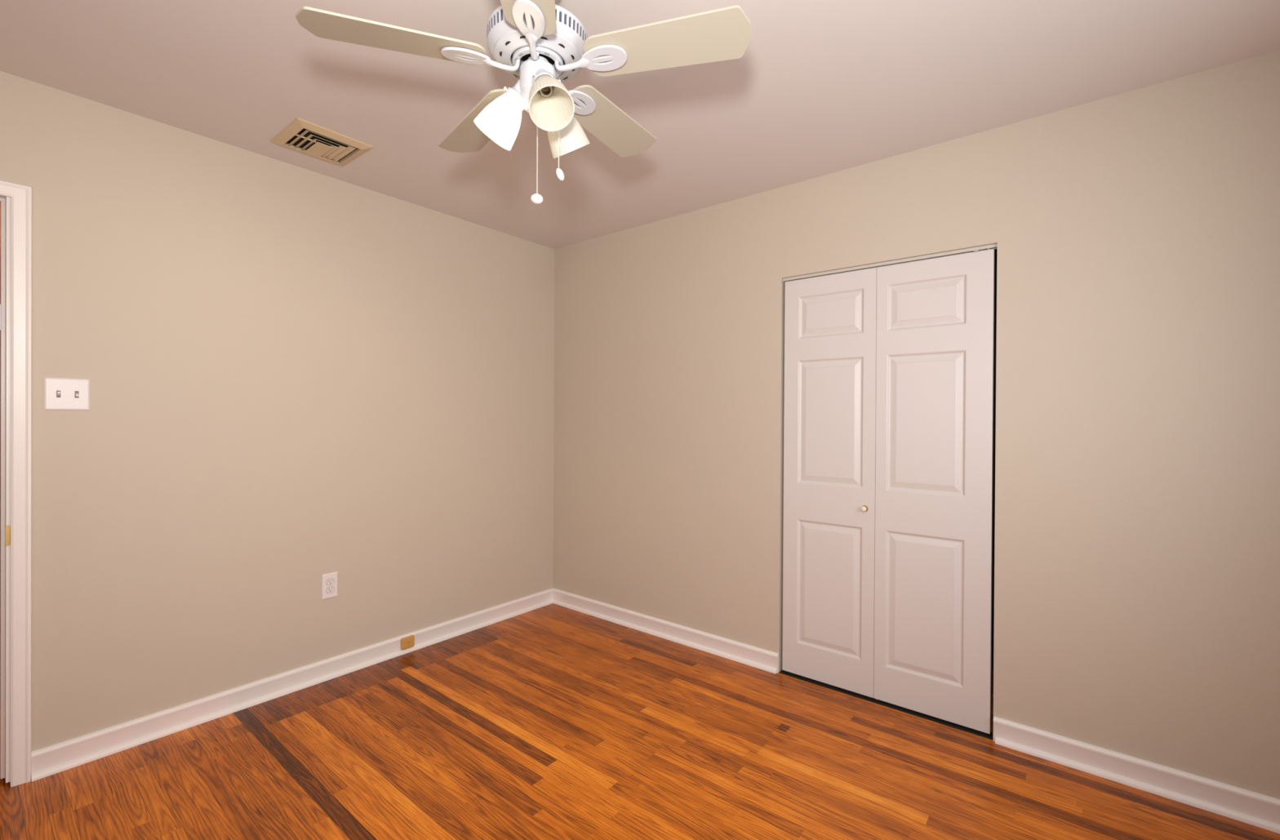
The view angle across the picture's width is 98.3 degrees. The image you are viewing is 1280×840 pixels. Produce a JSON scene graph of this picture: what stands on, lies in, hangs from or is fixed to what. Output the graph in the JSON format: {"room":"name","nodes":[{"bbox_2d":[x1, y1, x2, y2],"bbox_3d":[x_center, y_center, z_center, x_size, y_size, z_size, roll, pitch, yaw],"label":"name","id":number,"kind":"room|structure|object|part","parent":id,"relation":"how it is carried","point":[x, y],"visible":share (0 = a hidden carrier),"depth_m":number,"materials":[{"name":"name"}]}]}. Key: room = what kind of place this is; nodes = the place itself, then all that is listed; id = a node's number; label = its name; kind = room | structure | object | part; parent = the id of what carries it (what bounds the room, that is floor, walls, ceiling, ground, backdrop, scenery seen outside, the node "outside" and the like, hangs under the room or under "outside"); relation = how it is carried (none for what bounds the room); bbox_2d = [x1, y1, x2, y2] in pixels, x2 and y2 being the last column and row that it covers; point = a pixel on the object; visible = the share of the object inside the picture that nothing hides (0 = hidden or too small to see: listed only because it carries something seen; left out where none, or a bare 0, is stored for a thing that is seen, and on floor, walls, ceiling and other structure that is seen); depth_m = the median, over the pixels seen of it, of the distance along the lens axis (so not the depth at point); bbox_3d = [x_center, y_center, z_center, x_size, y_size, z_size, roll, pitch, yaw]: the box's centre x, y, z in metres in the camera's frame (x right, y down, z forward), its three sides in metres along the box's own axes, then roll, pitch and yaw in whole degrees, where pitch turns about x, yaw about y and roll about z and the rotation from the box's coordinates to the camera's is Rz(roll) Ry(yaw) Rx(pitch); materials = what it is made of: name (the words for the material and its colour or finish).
{"room":"empty bedroom","nodes":[
{"label":"empty bedroom","id":0,"kind":"room"},
{"bbox_2d":[0,203,0,246],"bbox_3d":[-2.869,0.033,2.068,1.080,2.440,1.680,1,0,39],"label":"wall","id":1,"kind":"structure","parent":0,"point":[0,203],"depth_m":2.63,"materials":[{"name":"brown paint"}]},
{"bbox_2d":[0,246,0,364],"bbox_3d":[-3.088,0.236,2.181,0.040,2.010,0.800,1,0,39],"label":"door","id":2,"kind":"structure","parent":1,"relation":"in","point":[0,246],"depth_m":2.45,"materials":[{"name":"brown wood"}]},
{"bbox_2d":[0,71,555,751],"bbox_3d":[-1.727,0.037,2.528,0.120,2.440,3.690,1,0,39],"label":"wall","id":3,"kind":"structure","parent":0,"point":[297,375],"depth_m":2.43,"materials":[{"name":"paint"}]},
{"bbox_2d":[0,180,32,786],"bbox_3d":[-2.447,0.223,1.621,0.142,2.067,0.890,1,0,39],"label":"door frame","id":4,"kind":"structure","parent":3,"relation":"in","point":[15,199],"depth_m":1.91,"materials":[{"name":"white paint"}]},
{"bbox_3d":[-2.165,0.395,1.895,0.006,0.072,0.011,1,0,39],"label":"strike plate","id":5,"kind":"part","parent":4,"relation":"part of","materials":[{"name":"gold metal"}]},
{"bbox_2d":[44,377,89,410],"bbox_3d":[-2.066,-0.093,1.997,0.016,0.116,0.116,1,0,39],"label":"light switch","id":6,"kind":"object","parent":3,"relation":"attached to","point":[60,393],"visible":1,"depth_m":2.00,"materials":[{"name":"white plastic"}]},
{"bbox_2d":[31,587,552,781],"bbox_3d":[-1.359,1.211,2.880,0.027,0.094,2.438,1,0,39],"label":"baseboard","id":7,"kind":"structure","parent":3,"relation":"attached to","point":[55,758],"depth_m":2.43,"materials":[{"name":"white paint"}]},
{"bbox_2d":[321,571,337,599],"bbox_3d":[-1.512,0.809,2.700,0.008,0.122,0.072,1,0,39],"label":"wall outlet","id":8,"kind":"object","parent":3,"relation":"attached to","point":[330,580],"visible":1,"depth_m":2.70,"materials":[{"name":"white plastic"}]},
{"bbox_2d":[326,577,334,585],"bbox_3d":[-1.510,0.789,2.699,0.001,0.030,0.037,1,0,39],"label":"receptacle","id":9,"kind":"object","parent":8,"relation":"attached to","point":[330,581],"depth_m":2.70,"materials":[{"name":"grey plastic"}]},
{"bbox_2d":[326,586,334,593],"bbox_3d":[-1.510,0.828,2.699,0.001,0.030,0.037,1,0,39],"label":"receptacle","id":10,"kind":"object","parent":8,"relation":"attached to","point":[330,589],"depth_m":2.70,"materials":[{"name":"grey plastic"}]},
{"bbox_2d":[400,635,414,649],"bbox_3d":[-1.256,1.202,2.991,0.021,0.060,0.072,1,0,39],"label":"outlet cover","id":11,"kind":"object","parent":3,"relation":"attached to","point":[408,642],"visible":1,"depth_m":2.98,"materials":[{"name":"brown"}]},
{"bbox_2d":[0,603,1279,839],"bbox_3d":[-0.553,1.267,1.901,4.830,0.001,4.437,1,0,39],"label":"floor","id":12,"kind":"structure","parent":0,"point":[551,722],"depth_m":2.01,"materials":[{"name":"brown wood"}]},
{"bbox_2d":[0,0,1279,248],"bbox_3d":[-0.249,-1.220,1.335,3.900,0.100,3.690,1,0,39],"label":"ceiling","id":13,"kind":"structure","parent":0,"point":[818,88],"depth_m":1.91,"materials":[{"name":"paint"}]},
{"bbox_2d":[270,117,373,166],"bbox_3d":[-1.356,-1.171,2.361,0.294,0.018,0.294,1,0,39],"label":"ceiling vent","id":14,"kind":"object","parent":13,"relation":"in","point":[302,135],"visible":1,"depth_m":2.34,"materials":[{"name":"beige metal"}]},
{"bbox_3d":[-1.388,-1.165,2.387,0.143,0.003,0.062,1,0,39],"label":"plate","id":15,"kind":"part","parent":14,"relation":"part of","materials":[{"name":"beige metal"}]},
{"bbox_2d":[295,0,751,204],"bbox_3d":[-0.263,-0.877,1.485,1.041,0.587,1.024,1,0,39],"label":"ceiling fan","id":16,"kind":"object","parent":13,"relation":"hanging from","point":[541,44],"visible":1,"depth_m":1.39,"materials":[{"name":"white metal"}]},
{"bbox_3d":[-0.588,-0.918,1.334,0.415,0.006,0.144,-1,12,-19],"label":"blade","id":17,"kind":"part","parent":16,"relation":"part of","materials":[{"name":"beige laminate"}]},
{"bbox_3d":[-0.487,-0.912,1.707,0.144,0.006,0.415,-15,8,-40],"label":"blade","id":18,"kind":"part","parent":16,"relation":"part of","materials":[{"name":"beige laminate"}]},
{"bbox_3d":[-0.401,-0.915,1.401,0.194,0.032,0.074,-1,12,-19],"label":"blade arm","id":19,"kind":"part","parent":16,"relation":"part of","materials":[{"name":"white metal"}]},
{"bbox_3d":[-0.377,-0.791,1.459,0.127,0.140,0.114,1,0,39],"label":"lamp shade","id":20,"kind":"part","parent":16,"relation":"part of","materials":[{"name":"white glass"}]},
{"bbox_3d":[-0.241,-0.925,1.108,0.144,0.006,0.415,12,-1,-4],"label":"blade","id":21,"kind":"part","parent":16,"relation":"part of","materials":[{"name":"beige laminate"}]},
{"bbox_3d":[-0.257,-0.918,1.305,0.074,0.032,0.194,12,-1,-4],"label":"blade arm","id":22,"kind":"part","parent":16,"relation":"part of","materials":[{"name":"white metal"}]},
{"bbox_3d":[-0.276,-0.714,1.488,0.003,0.213,0.003,1,0,39],"label":"pull chain","id":23,"kind":"part","parent":16,"relation":"part of","materials":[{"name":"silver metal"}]},
{"bbox_3d":[-0.277,-0.595,1.489,0.032,0.025,0.032,1,0,39],"label":"chain knob","id":24,"kind":"part","parent":16,"relation":"part of","materials":[{"name":"white plastic"}]},
{"bbox_2d":[539,85,551,96],"bbox_3d":[-0.237,-0.832,1.386,0.030,0.038,0.039,0,0,-26],"label":"bulb socket","id":25,"kind":"object","parent":16,"relation":"attached to","point":[547,91],"depth_m":1.39,"materials":[{"name":"beige metal"}]},
{"bbox_3d":[-0.224,-0.790,1.348,0.129,0.140,0.112,1,0,39],"label":"lamp shade","id":26,"kind":"part","parent":16,"relation":"part of","materials":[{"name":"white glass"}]},
{"bbox_3d":[-0.214,-0.772,1.460,0.003,0.219,0.003,1,0,39],"label":"pull chain","id":27,"kind":"part","parent":16,"relation":"part of","materials":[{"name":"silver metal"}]},
{"bbox_3d":[-0.211,-0.648,1.461,0.020,0.030,0.021,1,0,39],"label":"chain knob","id":28,"kind":"part","parent":16,"relation":"part of","materials":[{"name":"white plastic"}]},
{"bbox_3d":[-0.203,-0.790,1.530,0.111,0.140,0.132,1,0,39],"label":"lamp shade","id":29,"kind":"part","parent":16,"relation":"part of","materials":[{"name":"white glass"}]},
{"bbox_3d":[-0.194,-0.919,1.570,0.074,0.032,0.194,-13,-5,30],"label":"blade arm","id":30,"kind":"part","parent":16,"relation":"part of","materials":[{"name":"white metal"}]},
{"bbox_3d":[-0.128,-0.920,1.415,0.194,0.032,0.074,-1,-12,13],"label":"blade arm","id":31,"kind":"part","parent":16,"relation":"part of","materials":[{"name":"white metal"}]},
{"bbox_3d":[-0.095,-0.929,1.742,0.144,0.006,0.415,-13,-5,30],"label":"blade","id":32,"kind":"part","parent":16,"relation":"part of","materials":[{"name":"beige wood"}]},
{"bbox_3d":[0.066,-0.930,1.373,0.415,0.006,0.144,-1,-12,13],"label":"blade","id":33,"kind":"part","parent":16,"relation":"part of","materials":[{"name":"beige wood"}]},
{"bbox_2d":[553,49,1279,799],"bbox_3d":[0.912,0.052,2.691,3.780,2.440,0.120,1,0,39],"label":"wall","id":34,"kind":"structure","parent":0,"point":[1136,233],"depth_m":2.08,"materials":[{"name":"paint"}]},
{"bbox_2d":[552,587,778,673],"bbox_3d":[0.039,1.217,3.300,1.673,0.094,0.027,1,0,39],"label":"baseboard","id":35,"kind":"structure","parent":34,"relation":"attached to","point":[751,655],"depth_m":3.17,"materials":[{"name":"white paint"}]},
{"bbox_2d":[778,243,997,739],"bbox_3d":[1.074,0.282,2.509,0.912,1.982,0.069,1,0,39],"label":"door","id":36,"kind":"structure","parent":34,"relation":"in","point":[889,366],"depth_m":2.46,"materials":[{"name":"white paint"}]},
{"bbox_3d":[1.022,0.405,2.522,0.024,0.024,0.025,1,0,39],"label":"knob","id":37,"kind":"part","parent":36,"relation":"part of","materials":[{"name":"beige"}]},
{"bbox_2d":[993,715,1279,833],"bbox_3d":[1.820,1.233,1.862,1.070,0.094,0.027,1,0,39],"label":"baseboard","id":38,"kind":"structure","parent":34,"relation":"attached to","point":[1253,808],"depth_m":1.92,"materials":[{"name":"white paint"}]},
{"bbox_2d":[991,250,996,670],"bbox_3d":[1.353,0.054,2.823,1.500,2.440,0.640,1,0,39],"label":"door frame","id":39,"kind":"structure","parent":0,"point":[995,286],"depth_m":2.82,"materials":[{"name":"black"}]}
]}

